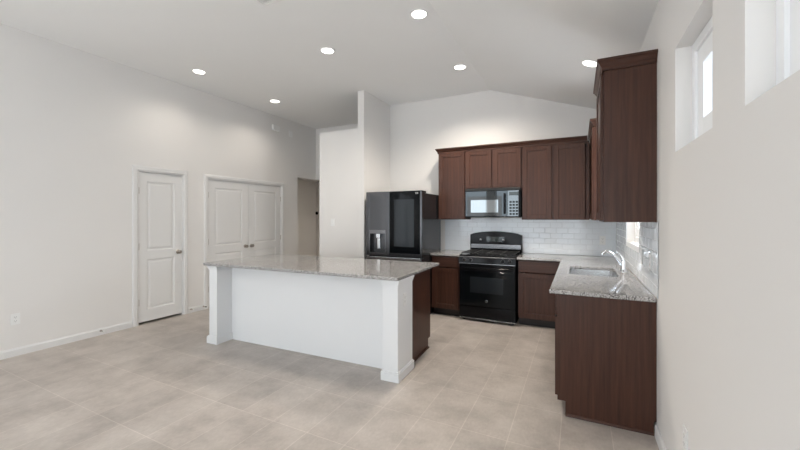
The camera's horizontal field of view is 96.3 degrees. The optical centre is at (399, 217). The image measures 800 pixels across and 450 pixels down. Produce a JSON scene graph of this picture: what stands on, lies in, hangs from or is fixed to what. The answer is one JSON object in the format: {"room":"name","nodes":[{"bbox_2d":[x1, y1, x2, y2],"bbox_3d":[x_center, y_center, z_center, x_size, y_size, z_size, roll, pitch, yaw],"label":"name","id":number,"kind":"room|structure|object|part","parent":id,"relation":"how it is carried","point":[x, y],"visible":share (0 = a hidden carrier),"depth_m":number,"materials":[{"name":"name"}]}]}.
{"room":"kitchen","nodes":[
{"label":"kitchen","id":0,"kind":"room"},
{"bbox_2d":[0,23,315,350],"bbox_3d":[-4.174,-0.262,3.517,0.120,3.410,10.070,0,0,26],"label":"wall","id":1,"kind":"structure","parent":0,"point":[75,123],"depth_m":4.32,"materials":[{"name":"paint"}]},
{"bbox_2d":[10,313,19,325],"bbox_3d":[-3.998,1.058,3.725,0.009,0.117,0.072,0,0,26],"label":"wall outlet","id":2,"kind":"object","parent":1,"relation":"attached to","point":[14,318],"visible":1,"depth_m":3.72,"materials":[{"name":"white plastic"}]},
{"bbox_2d":[0,304,203,359],"bbox_3d":[-4.211,1.401,3.291,0.014,0.083,9.353,0,0,26],"label":"baseboard","id":3,"kind":"structure","parent":1,"relation":"attached to","point":[30,348],"depth_m":4.09,"materials":[{"name":"paint"}]},
{"bbox_2d":[132,165,187,326],"bbox_3d":[-3.382,0.377,5.055,0.172,2.132,0.744,0,0,26],"label":"door","id":4,"kind":"structure","parent":1,"relation":"in","point":[159,195],"depth_m":5.01,"materials":[{"name":"paint"}]},
{"bbox_2d":[204,174,283,309],"bbox_3d":[-2.721,0.382,6.385,0.172,2.122,1.704,0,0,26],"label":"door","id":5,"kind":"structure","parent":1,"relation":"in","point":[243,218],"depth_m":6.21,"materials":[{"name":"paint"}]},
{"bbox_2d":[272,124,279,131],"bbox_3d":[-2.395,-1.722,6.915,0.046,0.100,0.170,0,0,26],"label":"door chime","id":6,"kind":"object","parent":1,"relation":"attached to","point":[274,127],"visible":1,"depth_m":6.90,"materials":[{"name":"white plastic"}]},
{"bbox_2d":[298,178,319,255],"bbox_3d":[-1.512,-0.262,8.314,3.500,3.410,2.850,0,0,26],"label":"wall","id":7,"kind":"structure","parent":0,"point":[308,190],"depth_m":9.95,"materials":[{"name":"paint"}]},
{"bbox_2d":[0,307,658,449],"bbox_3d":[-1.783,1.493,3.374,7.407,0.100,11.940,0,0,26],"label":"floor","id":8,"kind":"structure","parent":0,"point":[156,384],"depth_m":2.90,"materials":[{"name":"tile"}]},
{"bbox_2d":[207,266,429,383],"bbox_3d":[-0.908,0.995,4.062,2.438,0.896,1.006,0,0,25],"label":"kitchen island","id":9,"kind":"object","parent":8,"relation":"on","point":[362,321],"visible":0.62,"depth_m":3.74,"materials":[{"name":"paint"}]},
{"bbox_3d":[-2.066,0.996,4.242,0.125,0.895,0.330,0,0,25],"label":"post","id":10,"kind":"part","parent":9,"relation":"part of","materials":[{"name":"paint"}]},
{"bbox_3d":[-1.006,0.996,3.867,2.115,0.895,0.130,0,0,25],"label":"panel","id":11,"kind":"part","parent":9,"relation":"part of","materials":[{"name":"paint"}]},
{"bbox_2d":[203,254,438,280],"bbox_3d":[-0.898,0.532,4.079,2.445,0.030,1.115,0,0,25],"label":"island countertop","id":12,"kind":"structure","parent":9,"relation":"on","point":[392,270],"depth_m":3.84,"materials":[{"name":"stone"}]},
{"bbox_3d":[-0.018,0.996,3.305,0.150,0.895,0.330,0,0,25],"label":"post","id":13,"kind":"part","parent":9,"relation":"part of","materials":[{"name":"paint"}]},
{"bbox_2d":[403,292,406,305],"bbox_3d":[0.044,0.743,3.249,0.009,0.117,0.072,0,0,25],"label":"wall outlet","id":14,"kind":"object","parent":9,"relation":"attached to","point":[405,293],"visible":1,"depth_m":3.25,"materials":[{"name":"white plastic"}]},
{"bbox_3d":[0.198,0.996,3.738,0.018,0.895,0.635,0,0,25],"label":"panel","id":15,"kind":"part","parent":9,"relation":"part of","materials":[{"name":"brown wood"}]},
{"bbox_3d":[0.200,1.436,3.706,0.012,0.014,0.579,0,0,25],"label":"shoe molding","id":16,"kind":"part","parent":9,"relation":"part of","materials":[{"name":"brown wood"}]},
{"bbox_2d":[366,190,440,313],"bbox_3d":[0.070,0.532,5.554,0.911,1.822,0.788,0,0,26],"label":"refrigerator","id":17,"kind":"object","parent":8,"relation":"on","point":[400,225],"visible":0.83,"depth_m":5.22,"materials":[{"name":"grey metal"}]},
{"bbox_3d":[-0.324,0.363,5.347,0.281,0.350,0.059,0,0,26],"label":"dispenser frame","id":18,"kind":"part","parent":17,"relation":"part of","materials":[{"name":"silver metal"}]},
{"bbox_3d":[-0.317,0.096,5.354,0.396,0.945,0.070,0,0,26],"label":"door","id":19,"kind":"part","parent":17,"relation":"part of","materials":[{"name":"black metal"}]},
{"bbox_3d":[-0.321,0.356,5.351,0.060,0.224,0.038,0,0,26],"label":"dispenser spout","id":20,"kind":"part","parent":17,"relation":"part of","materials":[{"name":"silver metal"}]},
{"bbox_3d":[-0.087,0.797,5.239,0.911,0.432,0.070,0,0,26],"label":"freezer drawer","id":21,"kind":"part","parent":17,"relation":"part of","materials":[{"name":"black metal"}]},
{"bbox_3d":[0.064,0.073,5.122,0.477,0.889,0.006,0,0,26],"label":"glass panel","id":22,"kind":"part","parent":17,"relation":"part of","materials":[{"name":"black glass"}]},
{"bbox_3d":[0.092,0.096,5.151,0.511,0.945,0.070,0,0,26],"label":"door","id":23,"kind":"part","parent":17,"relation":"part of","materials":[{"name":"black glass"}]},
{"bbox_2d":[432,255,459,315],"bbox_3d":[0.789,1.002,5.494,0.420,0.883,0.618,0,0,26],"label":"base cabinet","id":24,"kind":"object","parent":8,"relation":"on","point":[445,276],"visible":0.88,"depth_m":5.22,"materials":[{"name":"brown wood"}]},
{"bbox_3d":[0.656,0.652,5.226,0.396,0.142,0.020,0,0,26],"label":"drawer","id":25,"kind":"part","parent":24,"relation":"part of","materials":[{"name":"brown wood"}]},
{"bbox_3d":[0.656,1.032,5.226,0.396,0.587,0.020,0,0,26],"label":"cabinet door","id":26,"kind":"part","parent":24,"relation":"part of","materials":[{"name":"brown wood"}]},
{"bbox_2d":[430,250,464,256],"bbox_3d":[0.786,0.544,5.476,0.435,0.030,0.639,0,0,26],"label":"countertop","id":27,"kind":"structure","parent":24,"relation":"on","point":[457,253],"depth_m":5.28,"materials":[{"name":"stone"}]},
{"bbox_2d":[459,231,522,324],"bbox_3d":[1.315,0.828,5.165,0.770,1.230,0.719,0,0,26],"label":"gas range","id":28,"kind":"object","parent":8,"relation":"on","point":[488,272],"visible":1,"depth_m":4.92,"materials":[{"name":"black metal"}]},
{"bbox_3d":[1.167,0.698,4.868,0.670,0.021,0.055,0,0,26],"label":"handle","id":29,"kind":"part","parent":28,"relation":"part of","materials":[{"name":"black metal"}]},
{"bbox_3d":[1.178,0.976,4.890,0.730,0.465,0.004,0,0,26],"label":"oven glass","id":30,"kind":"part","parent":28,"relation":"part of","materials":[{"name":"black glass"}]},
{"bbox_3d":[1.188,1.318,4.910,0.762,0.160,0.040,0,0,26],"label":"storage drawer","id":31,"kind":"part","parent":28,"relation":"part of","materials":[{"name":"black metal"}]},
{"bbox_3d":[1.188,0.940,4.910,0.762,0.577,0.042,0,0,26],"label":"oven door","id":32,"kind":"part","parent":28,"relation":"part of","materials":[{"name":"black ceramic"}]},
{"bbox_3d":[1.188,0.591,4.909,0.770,0.105,0.048,0,0,26],"label":"control panel","id":33,"kind":"part","parent":28,"relation":"part of","materials":[{"name":"black metal"}]},
{"bbox_2d":[460,251,521,257],"bbox_3d":[1.314,0.536,5.163,0.770,0.022,0.568,0,0,26],"label":"cooktop","id":34,"kind":"object","parent":28,"relation":"in","point":[465,254],"depth_m":5.01,"materials":[{"name":"black metal"}]},
{"bbox_3d":[1.439,0.443,5.416,0.746,0.070,0.012,0,0,26],"label":"vent trim","id":35,"kind":"part","parent":28,"relation":"part of","materials":[{"name":"silver metal"}]},
{"bbox_2d":[518,260,559,327],"bbox_3d":[1.947,1.002,4.919,0.545,0.883,0.618,0,0,26],"label":"base cabinet","id":36,"kind":"object","parent":8,"relation":"on","point":[536,305],"visible":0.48,"depth_m":4.68,"materials":[{"name":"brown wood"}]},
{"bbox_3d":[1.814,1.032,4.651,0.521,0.587,0.020,0,0,26],"label":"cabinet door","id":37,"kind":"part","parent":36,"relation":"part of","materials":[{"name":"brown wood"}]},
{"bbox_3d":[1.814,0.652,4.651,0.521,0.142,0.020,0,0,26],"label":"drawer","id":38,"kind":"part","parent":36,"relation":"part of","materials":[{"name":"brown wood"}]},
{"bbox_2d":[555,294,556,394],"bbox_3d":[1.561,1.002,2.795,0.618,0.883,0.585,0,0,26],"label":"base cabinet","id":39,"kind":"object","parent":8,"relation":"on","point":[555,294],"visible":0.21,"depth_m":2.68,"materials":[{"name":"brown wood"}]},
{"bbox_3d":[1.293,0.652,2.928,0.020,0.142,0.561,0,0,26],"label":"drawer","id":40,"kind":"part","parent":39,"relation":"part of","materials":[{"name":"brown wood"}]},
{"bbox_2d":[517,253,655,301],"bbox_3d":[1.753,0.544,3.831,1.182,0.030,2.726,0,0,26],"label":"countertop","id":41,"kind":"structure","parent":39,"relation":"on","point":[626,286],"depth_m":3.00,"materials":[{"name":"stone"}]},
{"bbox_2d":[569,269,617,276],"bbox_3d":[1.899,0.659,3.534,0.446,0.198,0.676,0,0,26],"label":"sink","id":42,"kind":"object","parent":41,"relation":"in","point":[572,271],"visible":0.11,"depth_m":3.81,"materials":[{"name":"silver metal"}]},
{"bbox_2d":[601,250,626,272],"bbox_3d":[2.085,0.427,3.498,0.226,0.205,0.062,0,0,26],"label":"kitchen faucet","id":43,"kind":"object","parent":41,"relation":"on","point":[622,262],"visible":1,"depth_m":3.47,"materials":[{"name":"silver metal"}]},
{"bbox_3d":[2.077,0.404,3.502,0.208,0.159,0.032,0,0,26],"label":"spout","id":44,"kind":"part","parent":43,"relation":"part of","materials":[{"name":"silver metal"}]},
{"bbox_2d":[557,294,656,435],"bbox_3d":[1.430,1.002,2.509,0.600,0.883,0.044,0,0,26],"label":"end panel","id":45,"kind":"object","parent":8,"relation":"on","point":[607,347],"visible":0.92,"depth_m":2.49,"materials":[{"name":"brown wood"}]},
{"bbox_3d":[1.440,1.433,2.485,0.532,0.020,0.010,0,0,26],"label":"shoe molding","id":46,"kind":"part","parent":45,"relation":"part of","materials":[{"name":"brown wood"}]},
{"bbox_2d":[0,0,658,128],"bbox_3d":[-1.783,-1.757,3.374,7.407,0.820,11.940,0,0,26],"label":"ceiling","id":47,"kind":"structure","parent":0,"point":[251,54],"depth_m":3.90,"materials":[{"name":"paint"}]},
{"bbox_2d":[191,69,206,74],"bbox_3d":[-2.712,-1.962,4.835,0.184,0.009,0.184,0,0,26],"label":"recessed light","id":48,"kind":"object","parent":47,"relation":"in","point":[197,71],"visible":1,"depth_m":4.82,"materials":[{"name":"white plastic"}]},
{"bbox_2d":[193,70,204,73],"bbox_3d":[-2.712,-1.964,4.835,0.141,0.002,0.141,0,0,26],"label":"diffuser","id":49,"kind":"object","parent":48,"relation":"attached to","point":[194,71],"depth_m":4.82,"materials":[{"name":"white plastic"}]},
{"bbox_2d":[254,0,282,6],"bbox_3d":[-1.163,-1.962,3.145,0.360,0.010,0.260,0,0,26],"label":"ceiling vent","id":50,"kind":"object","parent":47,"relation":"in","point":[257,1],"visible":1,"depth_m":3.27,"materials":[{"name":"white plastic"}]},
{"bbox_2d":[269,99,280,102],"bbox_3d":[-2.115,-1.962,6.063,0.184,0.009,0.184,0,0,26],"label":"recessed light","id":51,"kind":"object","parent":47,"relation":"in","point":[271,100],"visible":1,"depth_m":6.06,"materials":[{"name":"white plastic"}]},
{"bbox_2d":[320,47,334,53],"bbox_3d":[-0.855,-1.962,4.227,0.184,0.009,0.184,0,0,26],"label":"recessed light","id":52,"kind":"object","parent":47,"relation":"in","point":[326,50],"visible":1,"depth_m":4.22,"materials":[{"name":"white plastic"}]},
{"bbox_2d":[321,48,332,53],"bbox_3d":[-0.855,-1.964,4.227,0.141,0.002,0.141,0,0,26],"label":"diffuser","id":53,"kind":"object","parent":52,"relation":"attached to","point":[323,50],"depth_m":4.22,"materials":[{"name":"white plastic"}]},
{"bbox_2d":[409,9,427,19],"bbox_3d":[0.183,-1.962,3.468,0.184,0.009,0.184,0,0,26],"label":"recessed light","id":54,"kind":"object","parent":47,"relation":"in","point":[418,14],"visible":1,"depth_m":3.47,"materials":[{"name":"white plastic"}]},
{"bbox_2d":[412,10,425,17],"bbox_3d":[0.183,-1.964,3.468,0.141,0.002,0.141,0,0,26],"label":"diffuser","id":55,"kind":"object","parent":54,"relation":"attached to","point":[415,13],"depth_m":3.46,"materials":[{"name":"white plastic"}]},
{"bbox_2d":[453,64,466,69],"bbox_3d":[0.786,-1.962,4.691,0.184,0.009,0.184,0,0,26],"label":"recessed light","id":56,"kind":"object","parent":47,"relation":"in","point":[458,66],"visible":1,"depth_m":4.69,"materials":[{"name":"white plastic"}]},
{"bbox_2d":[455,65,464,69],"bbox_3d":[0.786,-1.964,4.691,0.141,0.002,0.141,0,0,26],"label":"diffuser","id":57,"kind":"object","parent":56,"relation":"attached to","point":[457,67],"depth_m":4.70,"materials":[{"name":"white plastic"}]},
{"bbox_2d":[580,59,596,66],"bbox_3d":[1.875,-1.514,3.527,0.175,0.063,0.183,0,0,32],"label":"recessed light","id":58,"kind":"object","parent":47,"relation":"in","point":[587,62],"visible":0.74,"depth_m":3.52,"materials":[{"name":"white plastic"}]},
{"bbox_2d":[583,61,596,66],"bbox_3d":[1.874,-1.513,3.528,0.141,0.003,0.141,21,9,25],"label":"diffuser","id":59,"kind":"object","parent":58,"relation":"attached to","point":[588,63],"depth_m":3.53,"materials":[{"name":"white plastic"}]},
{"bbox_2d":[316,123,357,179],"bbox_3d":[-0.045,-0.262,7.156,4.042,3.410,0.120,0,0,26],"label":"wall","id":60,"kind":"structure","parent":0,"point":[351,126],"depth_m":7.95,"materials":[{"name":"paint"}]},
{"bbox_2d":[320,128,357,257],"bbox_3d":[-0.778,0.025,6.204,0.750,2.836,0.983,0,0,26],"label":"wall","id":61,"kind":"structure","parent":0,"point":[338,149],"depth_m":5.76,"materials":[{"name":"paint"}]},
{"bbox_2d":[358,90,389,258],"bbox_3d":[-0.416,-0.262,5.957,0.118,3.410,0.863,0,0,26],"label":"wall","id":62,"kind":"structure","parent":0,"point":[373,113],"depth_m":5.71,"materials":[{"name":"paint"}]},
{"bbox_2d":[390,90,609,256],"bbox_3d":[1.338,-0.262,5.636,3.547,3.410,0.120,0,0,26],"label":"wall","id":63,"kind":"structure","parent":0,"point":[419,128],"depth_m":5.75,"materials":[{"name":"paint"}]},
{"bbox_2d":[439,152,470,218],"bbox_3d":[0.857,-0.482,5.622,0.428,1.030,0.328,0,0,26],"label":"upper cabinet","id":64,"kind":"object","parent":63,"relation":"attached to","point":[452,166],"visible":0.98,"depth_m":5.48,"materials":[{"name":"brown wood"}]},
{"bbox_2d":[435,135,586,153],"bbox_3d":[1.562,-1.022,5.259,2.099,0.075,0.350,0,0,26],"label":"crown molding","id":65,"kind":"structure","parent":64,"relation":"on","point":[576,139],"depth_m":5.06,"materials":[{"name":"brown wood"}]},
{"bbox_2d":[466,147,521,188],"bbox_3d":[1.413,-0.708,5.346,0.808,0.578,0.328,0,0,26],"label":"upper cabinet","id":66,"kind":"object","parent":63,"relation":"attached to","point":[496,168],"visible":0.92,"depth_m":5.19,"materials":[{"name":"brown wood"}]},
{"bbox_3d":[1.161,-0.704,5.300,0.378,0.550,0.020,0,0,26],"label":"cabinet door","id":67,"kind":"part","parent":66,"relation":"part of","materials":[{"name":"brown wood"}]},
{"bbox_2d":[465,187,521,216],"bbox_3d":[1.391,-0.207,5.279,0.779,0.416,0.449,0,0,26],"label":"microwave","id":68,"kind":"object","parent":66,"relation":"attached to","point":[487,202],"visible":0.99,"depth_m":5.10,"materials":[{"name":"silver metal"}]},
{"bbox_3d":[1.240,-0.196,5.173,0.602,0.369,0.034,0,0,26],"label":"door","id":69,"kind":"part","parent":68,"relation":"part of","materials":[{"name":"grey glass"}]},
{"bbox_3d":[1.462,-0.192,5.019,0.022,0.286,0.048,0,0,26],"label":"handle","id":70,"kind":"part","parent":68,"relation":"part of","materials":[{"name":"black plastic"}]},
{"bbox_3d":[1.581,-0.196,5.004,0.154,0.369,0.034,0,0,26],"label":"control panel","id":71,"kind":"part","parent":68,"relation":"part of","materials":[{"name":"grey"}]},
{"bbox_3d":[1.528,-0.704,5.117,0.378,0.550,0.020,0,0,26],"label":"cabinet door","id":72,"kind":"part","parent":66,"relation":"part of","materials":[{"name":"brown wood"}]},
{"bbox_2d":[445,218,615,256],"bbox_3d":[1.814,0.271,5.328,2.404,0.515,0.008,0,0,26],"label":"backsplash","id":73,"kind":"structure","parent":63,"relation":"attached to","point":[565,237],"depth_m":5.18,"materials":[{"name":"white tile"}]},
{"bbox_2d":[522,141,588,219],"bbox_3d":[2.152,-0.482,4.979,0.840,1.030,0.328,0,0,26],"label":"upper cabinet","id":74,"kind":"object","parent":63,"relation":"attached to","point":[555,178],"visible":1,"depth_m":4.82,"materials":[{"name":"brown wood"}]},
{"bbox_3d":[1.884,-0.478,4.940,0.374,1.002,0.020,0,0,26],"label":"cabinet door","id":75,"kind":"part","parent":74,"relation":"part of","materials":[{"name":"brown wood"}]},
{"bbox_3d":[2.248,-0.478,4.760,0.374,1.002,0.020,0,0,26],"label":"cabinet door","id":76,"kind":"part","parent":74,"relation":"part of","materials":[{"name":"brown wood"}]},
{"bbox_2d":[599,236,605,244],"bbox_3d":[2.745,0.313,4.856,0.072,0.117,0.009,0,0,26],"label":"wall outlet","id":77,"kind":"object","parent":63,"relation":"attached to","point":[602,239],"visible":1,"depth_m":4.86,"materials":[{"name":"white plastic"}]},
{"bbox_2d":[626,0,799,449],"bbox_3d":[1.472,0.024,1.759,0.140,2.838,11.940,0,0,26],"label":"wall","id":78,"kind":"structure","parent":0,"point":[728,197],"depth_m":1.22,"materials":[{"name":"paint"}]},
{"bbox_2d":[589,126,595,219],"bbox_3d":[2.518,-0.497,4.393,0.323,1.060,1.049,0,0,26],"label":"upper cabinet","id":79,"kind":"object","parent":78,"relation":"attached to","point":[592,145],"visible":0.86,"depth_m":4.00,"materials":[{"name":"brown wood"}]},
{"bbox_3d":[2.383,-0.493,4.460,0.020,1.032,1.029,0,0,26],"label":"cabinet door","id":80,"kind":"part","parent":79,"relation":"part of","materials":[{"name":"brown wood"}]},
{"bbox_2d":[588,118,595,140],"bbox_3d":[2.489,-1.052,4.358,0.346,0.075,1.046,0,0,26],"label":"crown molding","id":81,"kind":"structure","parent":79,"relation":"attached to","point":[592,123],"depth_m":4.09,"materials":[{"name":"brown wood"}]},
{"bbox_2d":[596,63,656,221],"bbox_3d":[1.686,-0.497,2.714,0.324,1.060,0.640,0,0,26],"label":"upper cabinet","id":82,"kind":"object","parent":78,"relation":"attached to","point":[626,101],"visible":0.98,"depth_m":2.43,"materials":[{"name":"brown wood"}]},
{"bbox_3d":[1.554,-0.493,2.790,0.020,1.032,0.600,0,0,26],"label":"cabinet door","id":83,"kind":"part","parent":82,"relation":"part of","materials":[{"name":"brown wood"}]},
{"bbox_2d":[593,49,657,95],"bbox_3d":[1.675,-1.052,2.719,0.346,0.075,0.724,0,0,26],"label":"crown molding","id":84,"kind":"structure","parent":82,"relation":"attached to","point":[650,56],"depth_m":2.42,"materials":[{"name":"brown wood"}]},
{"bbox_2d":[635,222,638,242],"bbox_3d":[2.301,-0.227,3.357,0.065,0.958,0.878,0,0,26],"label":"window","id":85,"kind":"structure","parent":78,"relation":"in","point":[636,223],"depth_m":3.68,"materials":[{"name":"white glass"}]},
{"bbox_3d":[2.298,-0.227,3.359,0.033,0.858,0.778,0,0,26],"label":"sash","id":86,"kind":"part","parent":85,"relation":"part of","materials":[{"name":"white plastic"}]},
{"bbox_2d":[616,222,658,298],"bbox_3d":[2.279,0.281,3.552,0.008,0.495,2.760,0,0,26],"label":"backsplash","id":87,"kind":"structure","parent":78,"relation":"attached to","point":[648,231],"depth_m":2.77,"materials":[{"name":"white tile"}]},
{"bbox_2d":[640,249,642,263],"bbox_3d":[1.927,0.313,2.862,0.009,0.117,0.072,0,0,26],"label":"wall outlet","id":88,"kind":"object","parent":78,"relation":"attached to","point":[641,250],"visible":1,"depth_m":2.84,"materials":[{"name":"white plastic"}]},
{"bbox_2d":[649,253,651,270],"bbox_3d":[1.754,0.313,2.512,0.009,0.117,0.072,0,0,26],"label":"wall outlet","id":89,"kind":"object","parent":78,"relation":"attached to","point":[650,255],"visible":1,"depth_m":2.49,"materials":[{"name":"white plastic"}]},
{"bbox_2d":[655,424,666,449],"bbox_3d":[0.247,1.401,-0.537,0.014,0.083,6.458,0,0,26],"label":"baseboard","id":90,"kind":"structure","parent":78,"relation":"attached to","point":[661,445],"depth_m":2.25,"materials":[{"name":"paint"}]},
{"bbox_2d":[683,424,687,449],"bbox_3d":[1.375,1.073,1.729,0.009,0.117,0.072,0,0,26],"label":"wall outlet","id":91,"kind":"object","parent":78,"relation":"attached to","point":[685,432],"visible":1,"depth_m":1.71,"materials":[{"name":"white plastic"}]},
{"bbox_2d":[692,15,712,140],"bbox_3d":[1.433,-0.624,1.606,0.065,0.552,0.588,0,0,26],"label":"window","id":92,"kind":"structure","parent":78,"relation":"in","point":[702,48],"depth_m":1.75,"materials":[{"name":"white plastic"}]},
{"bbox_3d":[1.429,-0.624,1.607,0.033,0.452,0.488,0,0,26],"label":"sash","id":93,"kind":"part","parent":92,"relation":"part of","materials":[{"name":"white plastic"}]},
{"bbox_2d":[776,0,799,84],"bbox_3d":[1.037,-0.624,0.808,0.065,0.552,0.588,0,0,26],"label":"window","id":94,"kind":"structure","parent":78,"relation":"in","point":[787,11],"depth_m":1.04,"materials":[{"name":"white plastic"}]},
{"bbox_3d":[1.037,-0.624,0.808,0.065,0.552,0.588,0,0,26],"label":"frame","id":95,"kind":"part","parent":94,"relation":"part of","materials":[{"name":"white plastic"}]},
{"bbox_3d":[1.033,-0.624,0.810,0.033,0.452,0.488,0,0,26],"label":"sash","id":96,"kind":"part","parent":94,"relation":"part of","materials":[{"name":"white plastic"}]}
]}

